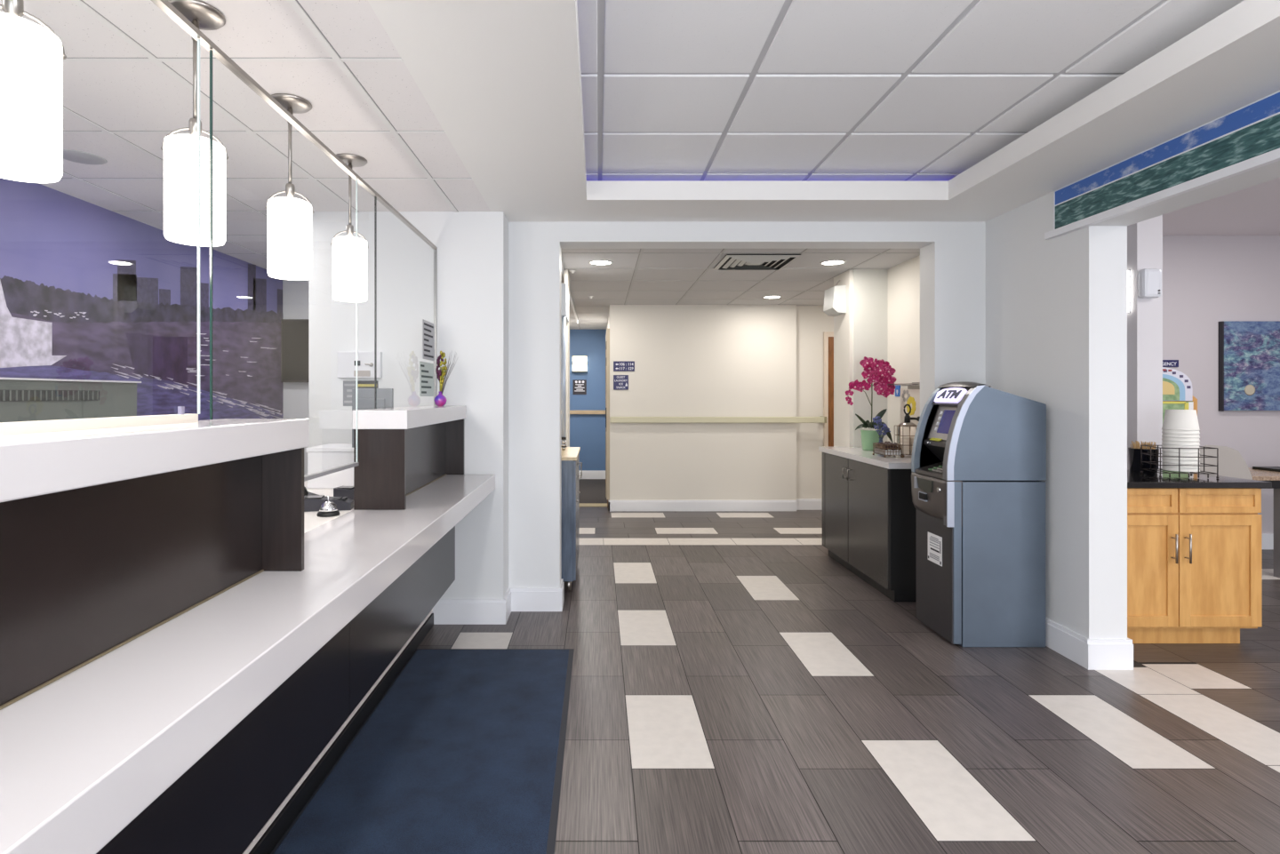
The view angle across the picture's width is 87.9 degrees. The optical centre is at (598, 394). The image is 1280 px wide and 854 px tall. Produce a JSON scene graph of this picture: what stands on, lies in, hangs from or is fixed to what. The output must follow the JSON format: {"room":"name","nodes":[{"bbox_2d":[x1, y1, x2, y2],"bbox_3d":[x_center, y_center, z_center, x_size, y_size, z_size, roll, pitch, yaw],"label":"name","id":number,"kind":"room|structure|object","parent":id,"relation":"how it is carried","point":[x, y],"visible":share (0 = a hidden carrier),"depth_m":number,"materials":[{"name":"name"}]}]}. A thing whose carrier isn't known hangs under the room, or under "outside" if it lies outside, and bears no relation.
{"room":"reception lobby","nodes":[
{"label":"reception lobby","id":0,"kind":"room"},
{"bbox_2d":[39,183,263,268],"bbox_3d":[-3.030,0.000,1.975,0.140,2.800,8.750,0,0,0],"label":"wall","id":1,"kind":"structure","parent":0,"point":[39,183],"depth_m":4.09,"materials":[{"name":"white paint"}]},
{"bbox_2d":[0,177,283,420],"bbox_3d":[-2.956,-0.286,4.054,0.009,1.666,4.308,0,0,0],"label":"wall mural","id":2,"kind":"object","parent":1,"relation":"attached to","point":[90,292],"visible":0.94,"depth_m":4.17,"materials":[{"name":"paper"}]},
{"bbox_2d":[282,279,308,475],"bbox_3d":[-1.790,0.000,6.280,2.340,2.800,0.140,0,0,0],"label":"wall","id":3,"kind":"structure","parent":0,"point":[295,293],"depth_m":6.21,"materials":[{"name":"white paint"}]},
{"bbox_2d":[280,319,308,382],"bbox_3d":[-2.397,-0.407,6.178,1.095,0.585,0.064,0,0,0],"label":"television","id":4,"kind":"object","parent":3,"relation":"attached to","point":[294,332],"visible":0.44,"depth_m":6.15,"materials":[{"name":"black plastic"}]},
{"bbox_2d":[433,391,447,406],"bbox_3d":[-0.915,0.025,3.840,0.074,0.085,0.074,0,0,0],"label":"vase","id":5,"kind":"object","parent":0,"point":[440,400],"depth_m":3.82,"materials":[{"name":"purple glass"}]},
{"bbox_2d":[564,269,569,447],"bbox_3d":[-0.277,0.160,5.900,0.030,2.480,0.400,0,0,0],"label":"wall","id":6,"kind":"structure","parent":0,"point":[566,273],"depth_m":5.76,"materials":[{"name":"white paint"}]},
{"bbox_2d":[561,283,568,450],"bbox_3d":[-0.285,-0.218,5.446,0.074,1.313,0.499,0,0,0],"label":"dispenser","id":7,"kind":"object","parent":6,"relation":"attached to","point":[564,291],"visible":0.71,"depth_m":5.21,"materials":[{"name":"white"}]},
{"bbox_2d":[569,329,606,470],"bbox_3d":[-0.530,0.100,11.040,1.340,2.600,0.120,0,0,0],"label":"wall","id":8,"kind":"structure","parent":0,"point":[587,431],"depth_m":10.98,"materials":[{"name":"blue paint"}]},
{"bbox_2d":[572,379,586,394],"bbox_3d":[-0.307,-0.122,10.974,0.225,0.245,0.012,0,0,0],"label":"wall sign","id":9,"kind":"object","parent":8,"relation":"attached to","point":[579,386],"visible":1,"depth_m":10.97,"materials":[{"name":"grey"}]},
{"bbox_2d":[572,355,587,372],"bbox_3d":[-0.305,-0.508,10.926,0.254,0.267,0.108,0,0,0],"label":"wall sconce","id":10,"kind":"object","parent":8,"relation":"attached to","point":[580,364],"visible":1,"depth_m":10.88,"materials":[{"name":"beige"}]},
{"bbox_2d":[569,410,605,414],"bbox_3d":[-0.380,0.292,10.953,1.000,0.065,0.055,0,0,0],"label":"handrail","id":11,"kind":"object","parent":8,"relation":"attached to","point":[571,412],"visible":0.4,"depth_m":10.93,"materials":[{"name":"brown wood"}]},
{"bbox_2d":[579,479,607,503],"bbox_3d":[1.200,1.450,9.790,4.800,0.100,2.620,0,0,0],"label":"floor","id":12,"kind":"structure","parent":0,"point":[592,491],"depth_m":9.61,"materials":[{"name":"grey tile"}]},
{"bbox_2d":[0,0,1279,329],"bbox_3d":[0.320,-1.153,4.300,6.560,0.153,13.400,0,0,0],"label":"ceiling","id":13,"kind":"structure","parent":0,"point":[501,79],"depth_m":2.80,"materials":[{"name":"white paint"}]},
{"bbox_2d":[0,0,66,183],"bbox_3d":[-1.180,-0.784,1.335,0.156,0.669,0.156,0,0,0],"label":"pendant lamp","id":14,"kind":"object","parent":13,"relation":"hanging from","point":[32,55],"visible":1,"depth_m":1.30,"materials":[{"name":"white glass"}]},
{"bbox_2d":[1,0,23,17],"bbox_3d":[-1.180,-0.772,1.335,0.033,0.065,0.033,0,0,0],"label":"socket","id":15,"kind":"object","parent":14,"relation":"attached to","point":[14,7],"depth_m":1.32,"materials":[{"name":"silver metal"}]},
{"bbox_2d":[62,149,107,164],"bbox_3d":[-2.440,-1.118,3.125,0.200,0.004,0.200,0,0,0],"label":"ceiling speaker","id":16,"kind":"object","parent":13,"relation":"attached to","point":[74,156],"visible":0.88,"depth_m":3.12,"materials":[{"name":"grey"}]},
{"bbox_2d":[160,0,228,247],"bbox_3d":[-1.180,-0.784,1.940,0.156,0.669,0.156,0,0,0],"label":"pendant lamp","id":17,"kind":"object","parent":13,"relation":"hanging from","point":[180,150],"visible":0.9,"depth_m":1.89,"materials":[{"name":"white glass"}]},
{"bbox_2d":[188,118,201,135],"bbox_3d":[-1.180,-0.772,1.940,0.033,0.065,0.033,0,0,0],"label":"socket","id":18,"kind":"object","parent":17,"relation":"attached to","point":[193,122],"depth_m":1.93,"materials":[{"name":"silver metal"}]},
{"bbox_2d":[265,93,313,280],"bbox_3d":[-1.180,-0.784,2.536,0.158,0.669,0.156,0,0,0],"label":"pendant lamp","id":19,"kind":"object","parent":13,"relation":"hanging from","point":[289,218],"visible":0.95,"depth_m":2.48,"materials":[{"name":"white glass"}]},
{"bbox_2d":[285,183,295,197],"bbox_3d":[-1.180,-0.772,2.536,0.033,0.065,0.033,0,0,0],"label":"socket","id":20,"kind":"object","parent":19,"relation":"attached to","point":[290,188],"depth_m":2.52,"materials":[{"name":"silver metal"}]},
{"bbox_2d":[330,153,368,302],"bbox_3d":[-1.180,-0.784,3.149,0.158,0.669,0.156,0,0,0],"label":"pendant lamp","id":21,"kind":"object","parent":13,"relation":"hanging from","point":[343,247],"visible":0.94,"depth_m":3.09,"materials":[{"name":"white glass"}]},
{"bbox_2d":[713,254,800,270],"bbox_3d":[1.270,-1.065,5.360,0.570,0.021,0.570,0,0,0],"label":"ceiling vent","id":22,"kind":"object","parent":13,"relation":"in","point":[730,261],"visible":1,"depth_m":5.31,"materials":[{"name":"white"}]},
{"bbox_2d":[820,259,845,265],"bbox_3d":[1.913,-1.076,5.400,0.198,0.006,0.198,0,0,0],"label":"recessed light","id":23,"kind":"object","parent":13,"relation":"in","point":[834,261],"visible":1,"depth_m":5.40,"materials":[{"name":"white"}]},
{"bbox_2d":[308,211,985,599],"bbox_3d":[0.370,-0.050,4.270,4.280,2.900,0.440,0,0,0],"label":"wall","id":24,"kind":"structure","parent":0,"point":[500,280],"depth_m":4.17,"materials":[{"name":"white paint"}]},
{"bbox_2d":[343,380,355,406],"bbox_3d":[-1.519,-0.007,4.048,0.082,0.155,0.004,0,0,0],"label":"notice","id":25,"kind":"object","parent":24,"relation":"attached to","point":[348,385],"visible":0.71,"depth_m":4.05,"materials":[{"name":"grey paper"}]},
{"bbox_2d":[337,352,382,378],"bbox_3d":[-1.450,-0.180,4.018,0.260,0.160,0.064,0,0,0],"label":"control panel","id":26,"kind":"object","parent":24,"relation":"attached to","point":[346,360],"visible":0.99,"depth_m":4.01,"materials":[{"name":"white plastic"}]},
{"bbox_2d":[357,380,378,388],"bbox_3d":[-1.410,0.003,4.048,0.130,0.175,0.004,0,0,0],"label":"notice","id":27,"kind":"object","parent":24,"relation":"attached to","point":[361,384],"visible":0.24,"depth_m":4.05,"materials":[{"name":"paper"}]},
{"bbox_2d":[432,587,562,624],"bbox_3d":[-0.626,1.325,4.161,0.788,0.150,0.258,0,0,0],"label":"baseboard","id":28,"kind":"structure","parent":24,"relation":"attached to","point":[446,612],"depth_m":4.04,"materials":[{"name":"white"}]},
{"bbox_2d":[504,578,564,621],"bbox_3d":[-0.411,1.325,4.277,0.540,0.150,0.190,0,0,-36],"label":"baseboard","id":29,"kind":"structure","parent":24,"relation":"attached to","point":[508,596],"depth_m":4.21,"materials":[{"name":"white"}]},
{"bbox_2d":[607,304,833,500],"bbox_3d":[1.870,0.100,9.470,3.460,2.600,3.020,0,0,0],"label":"wall","id":30,"kind":"structure","parent":0,"point":[690,360],"depth_m":7.96,"materials":[{"name":"white paint"}]},
{"bbox_2d":[605,328,609,507],"bbox_3d":[0.115,0.300,8.550,0.050,2.200,1.100,0,0,0],"label":"door","id":31,"kind":"structure","parent":30,"relation":"in","point":[607,335],"depth_m":8.00,"materials":[{"name":"beige"}]},
{"bbox_2d":[613,375,628,390],"bbox_3d":[0.272,-0.146,7.955,0.180,0.177,0.010,0,0,0],"label":"wall sign","id":32,"kind":"object","parent":30,"relation":"attached to","point":[620,382],"visible":1,"depth_m":7.95,"materials":[{"name":"blue plastic"}]},
{"bbox_2d":[613,361,634,371],"bbox_3d":[0.309,-0.340,7.955,0.255,0.120,0.010,0,0,0],"label":"wall sign","id":33,"kind":"object","parent":30,"relation":"attached to","point":[618,366],"visible":1,"depth_m":7.95,"materials":[{"name":"blue"}]},
{"bbox_2d":[579,470,822,511],"bbox_3d":[0.772,1.330,8.904,5.248,0.140,2.305,0,0,41],"label":"baseboard","id":34,"kind":"structure","parent":30,"relation":"attached to","point":[800,504],"depth_m":7.94,"materials":[{"name":"white"}]},
{"bbox_2d":[610,416,826,423],"bbox_3d":[1.438,0.302,7.980,2.585,0.076,0.160,0,0,0],"label":"handrail","id":35,"kind":"object","parent":30,"relation":"attached to","point":[613,420],"visible":1,"depth_m":7.91,"materials":[{"name":"beige wood"}]},
{"bbox_2d":[823,331,833,446],"bbox_3d":[3.095,0.315,8.040,0.710,2.150,0.040,0,0,0],"label":"door frame","id":36,"kind":"structure","parent":30,"relation":"attached to","point":[828,336],"depth_m":8.03,"materials":[{"name":"beige wood"}]},
{"bbox_2d":[416,506,1279,853],"bbox_3d":[2.500,1.450,2.761,11.400,0.100,10.998,0,0,0],"label":"floor","id":37,"kind":"structure","parent":0,"point":[736,688],"depth_m":2.85,"materials":[{"name":"grey tile"}]},
{"bbox_2d":[0,377,141,422],"bbox_3d":[-2.690,0.665,2.410,0.510,1.470,2.240,0,0,0],"label":"heating unit","id":38,"kind":"object","parent":37,"relation":"on","point":[21,399],"visible":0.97,"depth_m":3.04,"materials":[{"name":"grey metal"}]},
{"bbox_2d":[0,474,495,853],"bbox_3d":[-0.833,0.944,1.722,0.405,0.913,4.645,0,0,0],"label":"reception desk","id":39,"kind":"object","parent":37,"relation":"on","point":[211,730],"visible":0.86,"depth_m":1.44,"materials":[{"name":"white stone"}]},
{"bbox_2d":[0,418,308,710],"bbox_3d":[-0.921,0.277,0.623,0.232,0.419,2.445,0,0,0],"label":"countertop","id":40,"kind":"structure","parent":39,"relation":"on","point":[110,536],"depth_m":1.27,"materials":[{"name":"white stone"}]},
{"bbox_2d":[0,39,199,435],"bbox_3d":[-0.995,-0.408,0.575,0.026,0.951,2.150,0,0,0],"label":"frame","id":41,"kind":"object","parent":40,"relation":"on","point":[17,428],"visible":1,"depth_m":1.47,"materials":[{"name":"white metal"}]},
{"bbox_2d":[150,0,437,249],"bbox_3d":[-0.995,-0.893,1.722,0.022,0.014,4.645,0,0,0],"label":"rail","id":42,"kind":"object","parent":41,"relation":"on","point":[164,5],"visible":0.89,"depth_m":1.98,"materials":[{"name":"silver metal"}]},
{"bbox_2d":[209,49,358,481],"bbox_3d":[-0.995,-0.296,2.212,0.018,1.176,1.030,0,0,0],"label":"glass screen","id":43,"kind":"object","parent":42,"relation":"hanging from","point":[314,476],"visible":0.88,"depth_m":1.70,"materials":[{"name":"teal"}]},
{"bbox_2d":[352,405,466,510],"bbox_3d":[-0.921,0.277,3.417,0.232,0.419,1.255,0,0,0],"label":"countertop","id":44,"kind":"structure","parent":39,"relation":"on","point":[401,451],"depth_m":2.79,"materials":[{"name":"white stone"}]},
{"bbox_2d":[374,196,375,408],"bbox_3d":[-0.994,-0.410,2.841,0.005,0.948,0.222,0,0,0],"label":"post","id":45,"kind":"object","parent":44,"relation":"on","point":[374,196],"visible":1,"depth_m":2.95,"materials":[{"name":"black plastic"}]},
{"bbox_2d":[376,196,437,408],"bbox_3d":[-0.995,-0.409,3.502,0.018,0.950,1.092,0,0,0],"label":"glass screen","id":46,"kind":"object","parent":44,"relation":"on","point":[435,251],"visible":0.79,"depth_m":4.04,"materials":[{"name":"teal"}]},
{"bbox_2d":[419,360,433,396],"bbox_3d":[-0.989,-0.087,3.828,0.002,0.195,0.315,0,0,0],"label":"paper notice","id":47,"kind":"object","parent":46,"relation":"attached to","point":[426,369],"visible":1,"depth_m":3.81,"materials":[{"name":"white paper"}]},
{"bbox_2d":[422,319,434,360],"bbox_3d":[-0.989,-0.314,3.865,0.002,0.223,0.270,0,0,0],"label":"paper notice","id":48,"kind":"object","parent":46,"relation":"attached to","point":[428,328],"visible":1,"depth_m":3.85,"materials":[{"name":"grey paper"}]},
{"bbox_2d":[433,351,456,406],"bbox_3d":[-0.885,-0.094,3.830,0.138,0.323,0.074,0,0,18],"label":"decorative vase","id":49,"kind":"object","parent":44,"relation":"on","point":[440,400],"visible":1,"depth_m":3.83,"materials":[{"name":"purple glass"}]},
{"bbox_2d":[304,475,353,533],"bbox_3d":[-1.419,0.946,1.720,0.763,0.908,4.640,0,0,0],"label":"desk","id":50,"kind":"object","parent":37,"relation":"on","point":[312,521],"visible":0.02,"depth_m":2.67,"materials":[{"name":"white laminate"}]},
{"bbox_2d":[316,496,339,517],"bbox_3d":[-1.100,0.453,2.700,0.088,0.078,0.088,0,0,0],"label":"bell","id":51,"kind":"object","parent":50,"relation":"on","point":[328,508],"visible":1,"depth_m":2.67,"materials":[{"name":"silver metal"}]},
{"bbox_2d":[304,495,353,511],"bbox_3d":[-1.160,0.464,2.840,0.200,0.056,0.090,0,0,-11],"label":"card terminal","id":52,"kind":"object","parent":50,"relation":"on","point":[311,503],"visible":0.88,"depth_m":2.81,"materials":[{"name":"grey plastic"}]},
{"bbox_2d":[305,443,353,488],"bbox_3d":[-1.320,0.385,3.600,0.410,0.214,0.290,0,0,0],"label":"storage box","id":53,"kind":"object","parent":50,"relation":"on","point":[320,458],"visible":0.48,"depth_m":3.46,"materials":[{"name":"white plastic"}]},
{"bbox_2d":[333,486,353,499],"bbox_3d":[-1.130,0.464,3.120,0.200,0.056,0.090,0,0,6],"label":"card terminal","id":54,"kind":"object","parent":50,"relation":"on","point":[342,492],"visible":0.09,"depth_m":3.08,"materials":[{"name":"grey plastic"}]},
{"bbox_2d":[352,388,393,447],"bbox_3d":[-1.147,0.230,3.360,0.205,0.524,0.160,0,0,0],"label":"computer monitor","id":55,"kind":"object","parent":50,"relation":"on","point":[365,396],"visible":0.3,"depth_m":3.36,"materials":[{"name":"grey plastic"}]},
{"bbox_2d":[270,648,574,853],"bbox_3d":[-0.566,1.395,1.907,0.865,0.009,3.454,0,0,0],"label":"floor mat","id":56,"kind":"object","parent":37,"relation":"on","point":[463,752],"visible":1,"depth_m":2.48,"materials":[{"name":"blue rubber"}]},
{"bbox_2d":[561,447,582,592],"bbox_3d":[-0.312,0.919,5.070,0.373,0.962,0.900,0,0,0],"label":"cart","id":57,"kind":"object","parent":37,"relation":"on","point":[571,462],"visible":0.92,"depth_m":4.64,"materials":[{"name":"metal"}]},
{"bbox_2d":[819,446,916,601],"bbox_3d":[2.204,0.927,5.105,0.568,0.945,1.390,0,0,0],"label":"base cabinet","id":58,"kind":"object","parent":37,"relation":"on","point":[869,512],"visible":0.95,"depth_m":4.72,"materials":[{"name":"black wood"}]},
{"bbox_2d":[845,356,895,450],"bbox_3d":[2.213,0.073,5.418,0.416,0.763,0.204,0,0,0],"label":"potted orchid","id":59,"kind":"object","parent":58,"relation":"on","point":[880,372],"visible":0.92,"depth_m":5.38,"materials":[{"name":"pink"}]},
{"bbox_2d":[872,416,890,442],"bbox_3d":[2.234,0.313,5.228,0.128,0.284,0.097,0,0,11],"label":"flowers","id":60,"kind":"object","parent":58,"relation":"on","point":[878,421],"visible":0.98,"depth_m":5.22,"materials":[{"name":"blue plant"}]},
{"bbox_2d":[872,442,902,457],"bbox_3d":[2.130,0.409,4.880,0.136,0.092,0.216,0,0,0],"label":"wire basket","id":61,"kind":"object","parent":58,"relation":"on","point":[878,450],"visible":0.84,"depth_m":4.80,"materials":[{"name":"brown metal"}]},
{"bbox_2d":[897,404,919,443],"bbox_3d":[2.409,0.264,5.120,0.171,0.382,0.132,0,0,0],"label":"coffee airpot","id":62,"kind":"object","parent":58,"relation":"on","point":[907,420],"visible":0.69,"depth_m":5.10,"materials":[{"name":"silver metal"}]},
{"bbox_2d":[911,381,1046,647],"bbox_3d":[2.189,0.662,3.873,0.573,1.476,0.430,0,0,0],"label":"machine","id":63,"kind":"object","parent":37,"relation":"on","point":[979,457],"visible":1,"depth_m":3.66,"materials":[{"name":"blue metal"}]},
{"bbox_2d":[916,477,933,492],"bbox_3d":[1.917,0.531,3.880,0.017,0.073,0.180,0,0,0],"label":"tray","id":64,"kind":"object","parent":63,"relation":"on","point":[924,484],"depth_m":3.87,"materials":[{"name":"grey plastic"}]},
{"bbox_2d":[928,531,942,566],"bbox_3d":[1.958,0.897,3.855,0.004,0.165,0.160,0,0,0],"label":"sticker","id":65,"kind":"object","parent":63,"relation":"attached to","point":[934,541],"visible":1,"depth_m":3.84,"materials":[{"name":"white paper"}]},
{"bbox_2d":[1127,488,1261,643],"bbox_3d":[3.194,0.958,3.931,0.948,0.885,0.618,0,0,0],"label":"base cabinet","id":66,"kind":"object","parent":37,"relation":"on","point":[1194,555],"visible":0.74,"depth_m":3.67,"materials":[{"name":"brown wood"}]},
{"bbox_2d":[1127,470,1271,487],"bbox_3d":[3.205,0.498,3.942,0.990,0.032,0.615,0,0,0],"label":"granite","id":67,"kind":"object","parent":66,"relation":"on","point":[1134,479],"visible":0.4,"depth_m":3.65,"materials":[{"name":"grey stone"}]},
{"bbox_2d":[1128,440,1159,472],"bbox_3d":[3.420,0.387,4.155,0.156,0.190,0.156,0,0,0],"label":"canister","id":68,"kind":"object","parent":67,"relation":"on","point":[1133,452],"visible":0.87,"depth_m":4.12,"materials":[{"name":"black"}]},
{"bbox_2d":[1140,444,1219,478],"bbox_3d":[3.430,0.395,3.930,0.323,0.174,0.241,0,0,8],"label":"basket","id":69,"kind":"object","parent":67,"relation":"on","point":[1141,445],"visible":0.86,"depth_m":3.84,"materials":[{"name":"grey metal"}]},
{"bbox_2d":[1161,466,1199,471],"bbox_3d":[3.465,0.392,3.940,0.172,0.118,0.172,0,0,0],"label":"foam cup","id":70,"kind":"object","parent":69,"relation":"in","point":[1168,468],"visible":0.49,"depth_m":3.88,"materials":[{"name":"white"}]},
{"bbox_2d":[1161,462,1199,468],"bbox_3d":[3.465,0.370,3.940,0.172,0.118,0.172,0,0,0],"label":"foam cup","id":71,"kind":"object","parent":70,"relation":"on","point":[1189,466],"visible":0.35,"depth_m":3.88,"materials":[{"name":"white"}]},
{"bbox_2d":[1161,458,1199,464],"bbox_3d":[3.465,0.348,3.940,0.172,0.118,0.172,0,0,0],"label":"foam cup","id":72,"kind":"object","parent":71,"relation":"on","point":[1172,461],"visible":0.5,"depth_m":3.88,"materials":[{"name":"white"}]},
{"bbox_2d":[1161,455,1199,460],"bbox_3d":[3.465,0.326,3.940,0.172,0.118,0.172,0,0,0],"label":"foam cup","id":73,"kind":"object","parent":72,"relation":"on","point":[1173,458],"visible":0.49,"depth_m":3.88,"materials":[{"name":"white"}]},
{"bbox_2d":[1161,451,1199,456],"bbox_3d":[3.465,0.304,3.940,0.172,0.118,0.172,0,0,0],"label":"foam cup","id":74,"kind":"object","parent":73,"relation":"on","point":[1165,453],"visible":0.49,"depth_m":3.88,"materials":[{"name":"white"}]},
{"bbox_2d":[1161,448,1199,453],"bbox_3d":[3.465,0.282,3.940,0.172,0.118,0.172,0,0,0],"label":"foam cup","id":75,"kind":"object","parent":74,"relation":"on","point":[1181,451],"visible":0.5,"depth_m":3.88,"materials":[{"name":"white"}]},
{"bbox_2d":[1161,444,1199,449],"bbox_3d":[3.465,0.260,3.940,0.172,0.118,0.172,0,0,0],"label":"foam cup","id":76,"kind":"object","parent":75,"relation":"on","point":[1164,445],"visible":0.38,"depth_m":3.88,"materials":[{"name":"white"}]},
{"bbox_2d":[1161,440,1199,445],"bbox_3d":[3.465,0.238,3.940,0.172,0.118,0.172,0,0,0],"label":"foam cup","id":77,"kind":"object","parent":76,"relation":"on","point":[1172,443],"visible":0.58,"depth_m":3.88,"materials":[{"name":"white"}]},
{"bbox_2d":[1161,437,1199,441],"bbox_3d":[3.465,0.216,3.940,0.172,0.118,0.172,0,0,0],"label":"foam cup","id":78,"kind":"object","parent":77,"relation":"on","point":[1174,439],"visible":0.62,"depth_m":3.88,"materials":[{"name":"white"}]},
{"bbox_2d":[1161,432,1199,438],"bbox_3d":[3.465,0.194,3.940,0.172,0.118,0.172,0,0,0],"label":"foam cup","id":79,"kind":"object","parent":78,"relation":"on","point":[1178,436],"visible":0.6,"depth_m":3.88,"materials":[{"name":"white"}]},
{"bbox_2d":[1161,429,1199,434],"bbox_3d":[3.465,0.172,3.940,0.172,0.118,0.172,0,0,0],"label":"foam cup","id":80,"kind":"object","parent":79,"relation":"on","point":[1185,432],"visible":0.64,"depth_m":3.87,"materials":[{"name":"white"}]},
{"bbox_2d":[1161,409,1199,430],"bbox_3d":[3.465,0.150,3.940,0.172,0.118,0.172,0,0,0],"label":"foam cup","id":81,"kind":"object","parent":80,"relation":"on","point":[1173,420],"visible":1,"depth_m":3.88,"materials":[{"name":"white plastic"}]},
{"bbox_2d":[1194,445,1252,479],"bbox_3d":[4.530,0.883,5.010,0.460,1.036,0.420,0,0,0],"label":"shell chair","id":82,"kind":"object","parent":37,"relation":"on","point":[1231,464],"visible":0.06,"depth_m":4.80,"materials":[{"name":"grey plastic"}]},
{"bbox_2d":[1248,467,1279,577],"bbox_3d":[6.000,1.008,5.280,2.400,0.785,0.600,0,0,0],"label":"side table","id":83,"kind":"object","parent":37,"relation":"on","point":[1274,477],"visible":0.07,"depth_m":5.07,"materials":[{"name":"beige stone"}]},
{"bbox_2d":[1252,466,1279,471],"bbox_3d":[5.580,0.605,5.345,0.360,0.021,0.250,0,0,0],"label":"laptop","id":84,"kind":"object","parent":83,"relation":"on","point":[1267,468],"visible":1,"depth_m":5.36,"materials":[{"name":"black plastic"}]},
{"bbox_2d":[833,269,887,447],"bbox_3d":[2.435,0.100,5.900,0.530,2.600,0.400,0,0,0],"label":"wall","id":85,"kind":"structure","parent":0,"point":[869,285],"depth_m":5.70,"materials":[{"name":"white paint"}]},
{"bbox_2d":[823,280,846,316],"bbox_3d":[2.112,-0.868,5.925,0.115,0.305,0.250,0,0,0],"label":"wall speaker","id":86,"kind":"object","parent":85,"relation":"attached to","point":[835,298],"visible":1,"depth_m":5.80,"materials":[{"name":"grey plastic"}]},
{"bbox_2d":[576,0,1244,180],"bbox_3d":[0.975,-1.335,1.100,2.850,0.089,6.200,0,0,0],"label":"ceiling","id":87,"kind":"structure","parent":0,"point":[673,90],"depth_m":2.69,"materials":[{"name":"grey"}]},
{"bbox_2d":[887,160,1279,639],"bbox_3d":[2.597,-0.075,1.650,0.214,2.950,8.100,0,0,0],"label":"wall","id":88,"kind":"structure","parent":0,"point":[1056,308],"depth_m":3.52,"materials":[{"name":"white paint"}]},
{"bbox_2d":[887,383,919,389],"bbox_3d":[2.415,-0.063,5.000,0.150,0.046,0.900,0,0,0],"label":"wall shelf","id":89,"kind":"object","parent":88,"relation":"attached to","point":[901,384],"visible":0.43,"depth_m":5.00,"materials":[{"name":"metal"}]},
{"bbox_2d":[900,388,919,426],"bbox_3d":[2.482,0.115,5.140,0.015,0.330,0.580,0,0,0],"label":"picture frame","id":90,"kind":"object","parent":88,"relation":"attached to","point":[911,397],"visible":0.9,"depth_m":5.24,"materials":[{"name":"beige"}]},
{"bbox_2d":[901,390,915,415],"bbox_3d":[2.476,0.064,5.282,0.003,0.206,0.242,0,0,0],"label":"print","id":91,"kind":"object","parent":90,"relation":"attached to","point":[908,396],"depth_m":5.28,"materials":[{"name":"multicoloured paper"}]},
{"bbox_2d":[1045,617,1087,668],"bbox_3d":[2.501,1.325,3.829,0.018,0.150,0.886,0,0,0],"label":"baseboard","id":92,"kind":"structure","parent":88,"relation":"attached to","point":[1070,644],"depth_m":3.53,"materials":[{"name":"white"}]},
{"bbox_2d":[1085,639,1133,670],"bbox_3d":[2.607,1.325,3.377,0.230,0.150,0.018,0,0,0],"label":"baseboard","id":93,"kind":"structure","parent":88,"relation":"attached to","point":[1100,654],"depth_m":3.37,"materials":[{"name":"white"}]},
{"bbox_2d":[1044,147,1279,239],"bbox_3d":[2.495,-0.880,0.640,0.030,0.036,6.080,0,0,0],"label":"trim","id":94,"kind":"structure","parent":88,"relation":"attached to","point":[1272,156],"depth_m":2.85,"materials":[{"name":"white"}]},
{"bbox_2d":[1053,90,1279,229],"bbox_3d":[2.506,-1.008,1.220,0.009,0.217,4.840,0,0,0],"label":"wall mural","id":95,"kind":"object","parent":88,"relation":"attached to","point":[1252,130],"visible":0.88,"depth_m":2.86,"materials":[{"name":"multicoloured"}]},
{"bbox_2d":[1127,215,1162,470],"bbox_3d":[3.583,-0.020,4.460,0.165,2.840,0.320,0,0,0],"label":"wall","id":96,"kind":"structure","parent":0,"point":[1145,237],"depth_m":4.30,"materials":[{"name":"white paint"}]},
{"bbox_2d":[1127,270,1130,312],"bbox_3d":[3.492,-0.680,4.383,0.016,0.280,0.055,0,0,0],"label":"light strip","id":97,"kind":"object","parent":96,"relation":"attached to","point":[1128,271],"visible":0.36,"depth_m":4.36,"materials":[{"name":"white"}]},
{"bbox_2d":[1138,268,1161,298],"bbox_3d":[3.555,-0.716,4.265,0.120,0.188,0.070,0,0,0],"label":"soap dispenser","id":98,"kind":"object","parent":96,"relation":"attached to","point":[1149,279],"visible":1,"depth_m":4.24,"materials":[{"name":"white plastic"}]},
{"bbox_2d":[1162,367,1197,423],"bbox_3d":[4.817,0.580,5.809,0.715,1.640,0.222,0,0,0],"label":"sign","id":99,"kind":"object","parent":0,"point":[1177,387],"visible":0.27,"depth_m":5.70,"materials":[{"name":"multicoloured paper"}]},
{"bbox_2d":[1162,235,1279,533],"bbox_3d":[5.402,-0.075,6.050,5.396,2.950,0.100,0,0,0],"label":"wall","id":100,"kind":"structure","parent":0,"point":[1208,281],"depth_m":6.00,"materials":[{"name":"grey paint"}]},
{"bbox_2d":[1162,360,1178,367],"bbox_3d":[5.107,-0.281,5.992,0.285,0.063,0.012,0,0,0],"label":"wall sign","id":101,"kind":"object","parent":100,"relation":"attached to","point":[1165,363],"visible":0.48,"depth_m":5.99,"materials":[{"name":"blue"}]},
{"bbox_2d":[1218,320,1279,411],"bbox_3d":[6.184,-0.255,5.977,1.132,0.810,0.046,0,0,0],"label":"abstract painting","id":102,"kind":"object","parent":100,"relation":"attached to","point":[1249,351],"visible":1,"depth_m":5.95,"materials":[{"name":"paint"}]},
{"bbox_2d":[1261,533,1273,549],"bbox_3d":[5.352,1.330,5.992,5.296,0.140,0.015,0,0,0],"label":"baseboard","id":103,"kind":"structure","parent":100,"relation":"attached to","point":[1267,539],"depth_m":5.99,"materials":[{"name":"white"}]},
{"bbox_2d":[1162,177,1279,235],"bbox_3d":[5.402,-1.495,1.800,5.396,0.110,8.600,0,0,0],"label":"ceiling","id":104,"kind":"structure","parent":0,"point":[1254,210],"depth_m":5.33,"materials":[{"name":"white paint"}]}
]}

